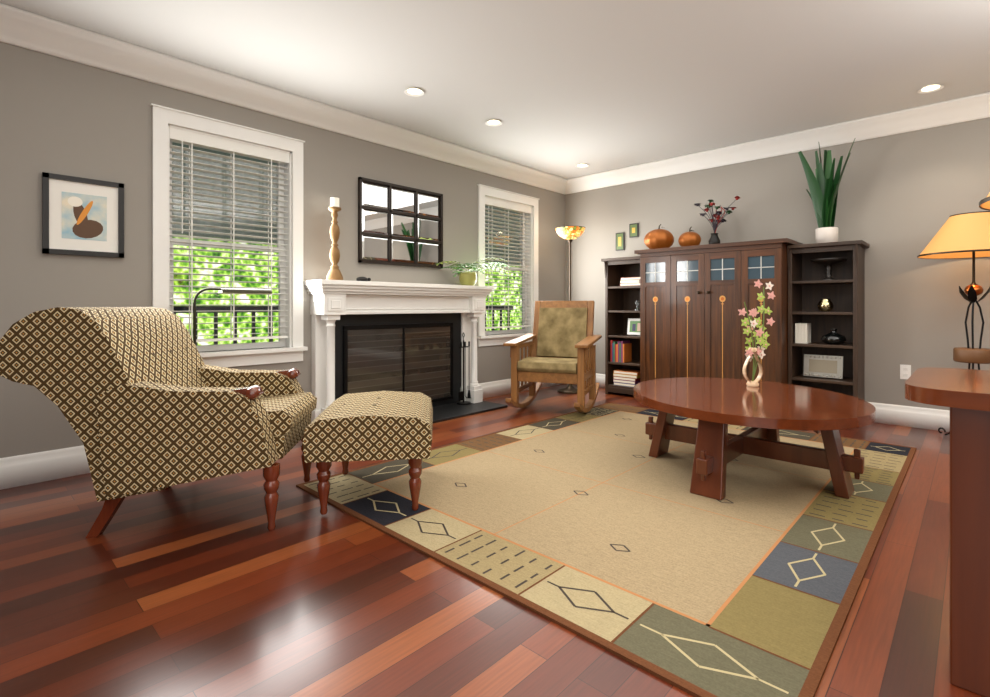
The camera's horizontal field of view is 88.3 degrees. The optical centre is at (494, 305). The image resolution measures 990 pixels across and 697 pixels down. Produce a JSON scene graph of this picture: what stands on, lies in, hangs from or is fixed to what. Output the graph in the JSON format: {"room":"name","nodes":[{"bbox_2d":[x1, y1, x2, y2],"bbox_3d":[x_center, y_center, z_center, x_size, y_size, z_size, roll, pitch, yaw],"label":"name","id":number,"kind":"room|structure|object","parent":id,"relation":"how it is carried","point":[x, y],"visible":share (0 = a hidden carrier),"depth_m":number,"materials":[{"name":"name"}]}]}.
{"room":"living room","nodes":[
{"label":"living room","id":0,"kind":"room"},
{"bbox_2d":[0,42,564,457],"bbox_3d":[-2.114,-0.300,3.531,0.160,2.600,8.640,0,0,43],"label":"wall","id":1,"kind":"structure","parent":0,"point":[60,116],"depth_m":3.21,"materials":[{"name":"grey paint"}]},
{"bbox_2d":[0,445,89,489],"bbox_3d":[-3.266,0.916,2.178,0.018,0.168,5.030,0,0,43],"label":"baseboard","id":2,"kind":"structure","parent":1,"relation":"attached to","point":[26,469],"depth_m":2.90,"materials":[{"name":"white wood"}]},
{"bbox_2d":[42,172,123,257],"bbox_3d":[-2.445,-0.530,3.039,0.027,0.460,0.381,0,0,43],"label":"picture frame","id":3,"kind":"object","parent":1,"relation":"attached to","point":[82,216],"visible":0.98,"depth_m":3.03,"materials":[{"name":"black wood"}]},
{"bbox_2d":[150,103,307,366],"bbox_3d":[-1.909,-0.433,3.701,0.225,1.733,1.040,0,0,43],"label":"window","id":4,"kind":"structure","parent":1,"relation":"in","point":[288,249],"depth_m":3.68,"materials":[{"name":"white wood"}]},
{"bbox_2d":[0,3,567,194],"bbox_3d":[-2.006,-1.522,3.429,0.135,0.154,8.640,0,0,43],"label":"crown molding","id":5,"kind":"structure","parent":1,"relation":"attached to","point":[35,32],"depth_m":3.57,"materials":[{"name":"white wood"}]},
{"bbox_2d":[358,177,442,267],"bbox_3d":[-0.849,-0.743,4.730,0.031,0.735,0.940,0,0,43],"label":"wall mirror","id":6,"kind":"object","parent":1,"relation":"attached to","point":[400,225],"visible":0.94,"depth_m":4.69,"materials":[{"name":"black mirror"}]},
{"bbox_2d":[477,184,539,346],"bbox_3d":[0.128,-0.433,5.863,0.225,1.733,1.040,0,0,43],"label":"window","id":7,"kind":"structure","parent":1,"relation":"in","point":[489,196],"depth_m":5.87,"materials":[{"name":"white wood"}]},
{"bbox_2d":[479,379,558,398],"bbox_3d":[0.314,0.916,5.977,0.018,0.168,1.690,0,0,43],"label":"baseboard","id":8,"kind":"structure","parent":1,"relation":"attached to","point":[500,387],"depth_m":5.68,"materials":[{"name":"white wood"}]},
{"bbox_2d":[0,384,983,696],"bbox_3d":[0.564,1.050,1.007,7.520,0.100,8.960,0,0,43],"label":"floor","id":9,"kind":"structure","parent":0,"point":[210,588],"depth_m":1.70,"materials":[{"name":"brown wood"}]},
{"bbox_2d":[0,307,316,537],"bbox_3d":[-1.545,0.502,2.535,1.165,0.995,0.750,0,0,-7],"label":"armchair","id":10,"kind":"object","parent":9,"relation":"on","point":[145,399],"visible":0.92,"depth_m":2.18,"materials":[{"name":"fabric"}]},
{"bbox_2d":[193,288,271,344],"bbox_3d":[-1.775,0.441,3.337,0.254,1.118,0.597,0,0,43],"label":"lamp","id":11,"kind":"object","parent":9,"relation":"on","point":[242,291],"visible":0.4,"depth_m":3.33,"materials":[{"name":"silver metal"}]},
{"bbox_2d":[303,279,507,422],"bbox_3d":[-0.680,0.400,4.555,0.517,1.200,1.903,0,0,43],"label":"fireplace","id":12,"kind":"object","parent":9,"relation":"on","point":[369,336],"visible":0.85,"depth_m":4.57,"materials":[{"name":"white wood"}]},
{"bbox_2d":[326,197,342,279],"bbox_3d":[-1.281,-0.538,4.079,0.132,0.673,0.132,0,0,43],"label":"candlestick","id":13,"kind":"object","parent":12,"relation":"on","point":[334,272],"visible":0.94,"depth_m":4.05,"materials":[{"name":"beige wood"}]},
{"bbox_2d":[356,277,370,280],"bbox_3d":[-1.099,-0.223,4.266,0.123,0.045,0.089,0,0,-27],"label":"turtle figurine","id":14,"kind":"object","parent":12,"relation":"on","point":[362,279],"visible":0.71,"depth_m":4.24,"materials":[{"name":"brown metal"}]},
{"bbox_2d":[457,332,470,404],"bbox_3d":[-0.318,0.620,5.102,0.140,0.714,0.160,0,0,43],"label":"fireplace tools","id":15,"kind":"object","parent":12,"relation":"on","point":[461,398],"visible":0.98,"depth_m":5.09,"materials":[{"name":"black metal"}]},
{"bbox_2d":[437,257,511,285],"bbox_3d":[-0.075,-0.331,5.017,0.730,0.260,1.062,0,0,43],"label":"potted plant","id":16,"kind":"object","parent":12,"relation":"on","point":[468,278],"visible":0.98,"depth_m":5.07,"materials":[{"name":"green plant"}]},
{"bbox_2d":[555,226,584,393],"bbox_3d":[0.877,0.046,5.947,0.350,1.908,0.350,0,0,43],"label":"lamp","id":17,"kind":"object","parent":9,"relation":"on","point":[569,233],"visible":0.83,"depth_m":5.87,"materials":[{"name":"glass"}]},
{"bbox_2d":[296,403,916,696],"bbox_3d":[0.920,0.995,3.193,2.440,0.010,3.310,0,0,43],"label":"rug","id":18,"kind":"object","parent":9,"relation":"on","point":[598,525],"visible":0.79,"depth_m":2.20,"materials":[{"name":"brown carpet"}]},
{"bbox_2d":[302,391,432,514],"bbox_3d":[-0.635,0.749,2.741,0.594,0.480,0.710,0,0,-7],"label":"ottoman","id":19,"kind":"object","parent":18,"relation":"on","point":[345,429],"visible":1,"depth_m":2.41,"materials":[{"name":"fabric"}]},
{"bbox_2d":[503,301,601,412],"bbox_3d":[0.597,0.467,4.969,0.780,1.044,1.080,0,0,20],"label":"rocker","id":20,"kind":"object","parent":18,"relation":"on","point":[561,348],"visible":1,"depth_m":5.06,"materials":[{"name":"brown wood"}]},
{"bbox_2d":[633,377,875,499],"bbox_3d":[1.466,0.756,3.043,1.220,0.465,1.400,0,0,-2],"label":"coffee table","id":21,"kind":"object","parent":18,"relation":"on","point":[766,411],"visible":1,"depth_m":2.73,"materials":[{"name":"brown wood"}]},
{"bbox_2d":[738,279,775,386],"bbox_3d":[1.714,0.173,3.355,0.262,0.699,0.148,0,0,3],"label":"vase","id":22,"kind":"object","parent":21,"relation":"on","point":[750,350],"visible":1,"depth_m":3.34,"materials":[{"name":"beige ceramic"}]},
{"bbox_2d":[601,256,639,394],"bbox_3d":[1.538,0.233,5.746,0.547,1.535,0.394,0,0,43],"label":"bookcase","id":23,"kind":"object","parent":9,"relation":"on","point":[620,307],"visible":0.54,"depth_m":5.84,"materials":[{"name":"brown wood"}]},
{"bbox_2d":[610,339,631,362],"bbox_3d":[1.428,0.508,5.779,0.172,0.242,0.170,0,0,43],"label":"books","id":24,"kind":"object","parent":23,"relation":"in","point":[620,351],"visible":1,"depth_m":5.72,"materials":[{"name":"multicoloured paper"}]},
{"bbox_2d":[613,369,639,386],"bbox_3d":[1.518,0.807,5.715,0.321,0.163,0.200,0,0,43],"label":"books","id":25,"kind":"object","parent":23,"relation":"in","point":[626,377],"visible":0.81,"depth_m":5.65,"materials":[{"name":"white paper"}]},
{"bbox_2d":[620,277,639,285],"bbox_3d":[1.544,-0.268,5.670,0.250,0.094,0.170,0,0,43],"label":"book stack","id":26,"kind":"object","parent":23,"relation":"in","point":[630,281],"visible":0.73,"depth_m":5.60,"materials":[{"name":"white paper"}]},
{"bbox_2d":[627,318,639,334],"bbox_3d":[1.590,0.234,5.653,0.240,0.188,0.070,0,0,43],"label":"photo frame","id":27,"kind":"object","parent":23,"relation":"in","point":[633,328],"visible":0.71,"depth_m":5.67,"materials":[{"name":"white"}]},
{"bbox_2d":[635,300,639,309],"bbox_3d":[1.573,-0.009,5.635,0.060,0.115,0.057,0,0,43],"label":"figurine","id":28,"kind":"object","parent":23,"relation":"in","point":[637,302],"visible":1,"depth_m":5.62,"materials":[{"name":"white metal"}]},
{"bbox_2d":[639,250,677,381],"bbox_3d":[1.835,0.228,5.371,0.388,1.545,0.534,0,0,43],"label":"base cabinet","id":29,"kind":"object","parent":9,"relation":"on","point":[658,268],"depth_m":5.17,"materials":[{"name":"brown wood"}]},
{"bbox_2d":[644,224,673,248],"bbox_3d":[1.729,-0.722,5.378,0.306,0.282,0.296,0,0,43],"label":"pumpkin","id":30,"kind":"object","parent":29,"relation":"on","point":[658,238],"visible":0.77,"depth_m":5.27,"materials":[{"name":"orange ceramic"}]},
{"bbox_2d":[678,242,749,379],"bbox_3d":[2.176,0.228,5.050,0.776,1.545,0.534,0,0,43],"label":"base cabinet","id":31,"kind":"object","parent":9,"relation":"on","point":[693,299],"depth_m":4.80,"materials":[{"name":"brown wood"}]},
{"bbox_2d":[678,227,700,246],"bbox_3d":[1.982,-0.695,5.195,0.221,0.228,0.214,0,0,3],"label":"pumpkin","id":32,"kind":"object","parent":31,"relation":"on","point":[689,238],"visible":0.75,"depth_m":5.12,"materials":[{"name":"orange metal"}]},
{"bbox_2d":[694,196,739,243],"bbox_3d":[2.220,-0.819,5.068,0.519,0.475,0.340,0,0,43],"label":"floral arrangement","id":33,"kind":"object","parent":31,"relation":"on","point":[714,238],"visible":1,"depth_m":5.02,"materials":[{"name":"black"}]},
{"bbox_2d":[750,242,793,383],"bbox_3d":[2.516,0.228,4.729,0.388,1.545,0.534,0,0,43],"label":"base cabinet","id":34,"kind":"object","parent":9,"relation":"on","point":[768,260],"depth_m":4.47,"materials":[{"name":"brown wood"}]},
{"bbox_2d":[787,240,869,400],"bbox_3d":[2.908,0.233,4.456,0.545,1.535,0.394,0,0,43],"label":"bookcase","id":35,"kind":"object","parent":9,"relation":"on","point":[808,288],"visible":0.67,"depth_m":4.52,"materials":[{"name":"brown wood"}]},
{"bbox_2d":[795,323,810,343],"bbox_3d":[2.749,0.241,4.548,0.092,0.175,0.150,0,0,43],"label":"books","id":36,"kind":"object","parent":35,"relation":"in","point":[802,332],"visible":1,"depth_m":4.50,"materials":[{"name":"beige paper"}]},
{"bbox_2d":[803,354,842,378],"bbox_3d":[2.860,0.528,4.442,0.290,0.199,0.082,0,0,43],"label":"photo frame","id":37,"kind":"object","parent":35,"relation":"in","point":[825,366],"visible":1,"depth_m":4.42,"materials":[{"name":"silver metal"}]},
{"bbox_2d":[818,299,833,311],"bbox_3d":[2.875,-0.005,4.436,0.120,0.108,0.118,0,0,43],"label":"vase","id":38,"kind":"object","parent":35,"relation":"in","point":[825,305],"visible":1,"depth_m":4.40,"materials":[{"name":"gold glass"}]},
{"bbox_2d":[798,139,854,242],"bbox_3d":[2.891,-1.004,4.425,0.410,0.936,0.261,0,0,43],"label":"snake plant","id":39,"kind":"object","parent":35,"relation":"on","point":[823,184],"visible":0.96,"depth_m":4.45,"materials":[{"name":"green plant"}]},
{"bbox_2d":[811,258,846,279],"bbox_3d":[2.903,-0.315,4.437,0.270,0.187,0.270,0,0,43],"label":"pedestal bowl","id":40,"kind":"object","parent":35,"relation":"in","point":[828,263],"visible":0.94,"depth_m":4.39,"materials":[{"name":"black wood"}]},
{"bbox_2d":[821,329,845,344],"bbox_3d":[2.918,0.263,4.395,0.184,0.132,0.182,0,0,43],"label":"vase","id":41,"kind":"object","parent":35,"relation":"in","point":[834,337],"visible":1,"depth_m":4.34,"materials":[{"name":"black ceramic"}]},
{"bbox_2d":[905,368,989,696],"bbox_3d":[1.872,0.608,1.056,1.565,0.785,0.635,0,0,43],"label":"table","id":42,"kind":"object","parent":9,"relation":"on","point":[963,395],"visible":1,"depth_m":1.32,"materials":[{"name":"brown wood"}]},
{"bbox_2d":[979,193,989,210],"bbox_3d":[1.664,-0.183,1.386,0.506,0.794,0.506,0,0,43],"label":"table lamp","id":43,"kind":"object","parent":42,"relation":"on","point":[984,203],"visible":1,"depth_m":1.57,"materials":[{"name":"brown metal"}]},
{"bbox_2d":[917,211,989,434],"bbox_3d":[3.490,0.162,3.719,0.636,1.660,0.636,0,0,43],"label":"table lamp","id":44,"kind":"object","parent":9,"relation":"on","point":[961,235],"visible":0.85,"depth_m":3.67,"materials":[{"name":"black iron"},{"name":"fabric lampshade"},{"name":"copper"}]},
{"bbox_2d":[0,0,989,178],"bbox_3d":[0.564,-1.650,1.007,7.520,0.100,8.960,0,0,43],"label":"ceiling","id":45,"kind":"structure","parent":0,"point":[562,88],"depth_m":3.32,"materials":[{"name":"white paint"}]},
{"bbox_2d":[404,88,423,96],"bbox_3d":[-0.601,-1.593,3.795,0.148,0.011,0.148,0,0,34],"label":"recessed light","id":46,"kind":"object","parent":45,"relation":"in","point":[414,92],"depth_m":3.81,"materials":[{"name":"white"}]},
{"bbox_2d":[485,120,501,125],"bbox_3d":[-0.011,-1.593,4.435,0.148,0.011,0.148,0,0,34],"label":"recessed light","id":47,"kind":"object","parent":45,"relation":"in","point":[492,122],"depth_m":4.45,"materials":[{"name":"white"}]},
{"bbox_2d":[576,164,588,167],"bbox_3d":[0.988,-1.593,5.788,0.148,0.011,0.148,0,0,34],"label":"recessed light","id":48,"kind":"object","parent":45,"relation":"in","point":[580,165],"depth_m":5.80,"materials":[{"name":"white"}]},
{"bbox_2d":[918,85,943,93],"bbox_3d":[3.193,-1.593,3.738,0.148,0.011,0.148,0,0,34],"label":"recessed light","id":49,"kind":"object","parent":45,"relation":"in","point":[932,88],"depth_m":3.75,"materials":[{"name":"white"}]},
{"bbox_2d":[565,117,989,409],"bbox_3d":[3.582,-0.300,4.209,7.520,2.600,0.160,0,0,43],"label":"wall","id":50,"kind":"structure","parent":0,"point":[902,198],"depth_m":4.39,"materials":[{"name":"grey paint"}]},
{"bbox_2d":[616,223,638,250],"bbox_3d":[1.551,-0.810,5.998,0.290,0.300,0.016,0,0,43],"label":"picture frames","id":51,"kind":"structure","parent":50,"relation":"attached to","point":[633,232],"depth_m":6.02,"materials":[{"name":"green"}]},
{"bbox_2d":[574,373,949,431],"bbox_3d":[3.510,0.916,4.155,7.170,0.168,0.018,0,0,43],"label":"baseboard","id":52,"kind":"structure","parent":50,"relation":"attached to","point":[908,416],"depth_m":4.22,"materials":[{"name":"white wood"}]},
{"bbox_2d":[568,92,989,193],"bbox_3d":[3.480,-1.522,4.102,6.900,0.154,0.135,0,0,43],"label":"crown molding","id":53,"kind":"structure","parent":50,"relation":"attached to","point":[974,107],"depth_m":4.69,"materials":[{"name":"white wood"}]},
{"bbox_2d":[900,365,910,378],"bbox_3d":[3.417,0.550,4.246,0.070,0.120,0.006,0,0,43],"label":"electrical outlet plate","id":54,"kind":"object","parent":50,"relation":"attached to","point":[905,371],"visible":0.98,"depth_m":4.24,"materials":[{"name":"white plastic"}]},
{"label":"outside","id":55,"kind":"structure","parent":0,"visible":0},
{"bbox_2d":[172,142,521,344],"bbox_3d":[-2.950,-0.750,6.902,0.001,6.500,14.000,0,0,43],"label":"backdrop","id":56,"kind":"structure","parent":55,"point":[245,296],"depth_m":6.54,"materials":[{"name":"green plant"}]},
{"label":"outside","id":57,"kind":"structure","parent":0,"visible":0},
{"bbox_2d":[174,306,512,345],"bbox_3d":[-2.291,0.500,5.938,0.080,1.000,7.500,0,0,43],"label":"rail","id":58,"kind":"object","parent":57,"point":[199,308],"depth_m":5.43,"materials":[{"name":"grey metal"}]}
]}

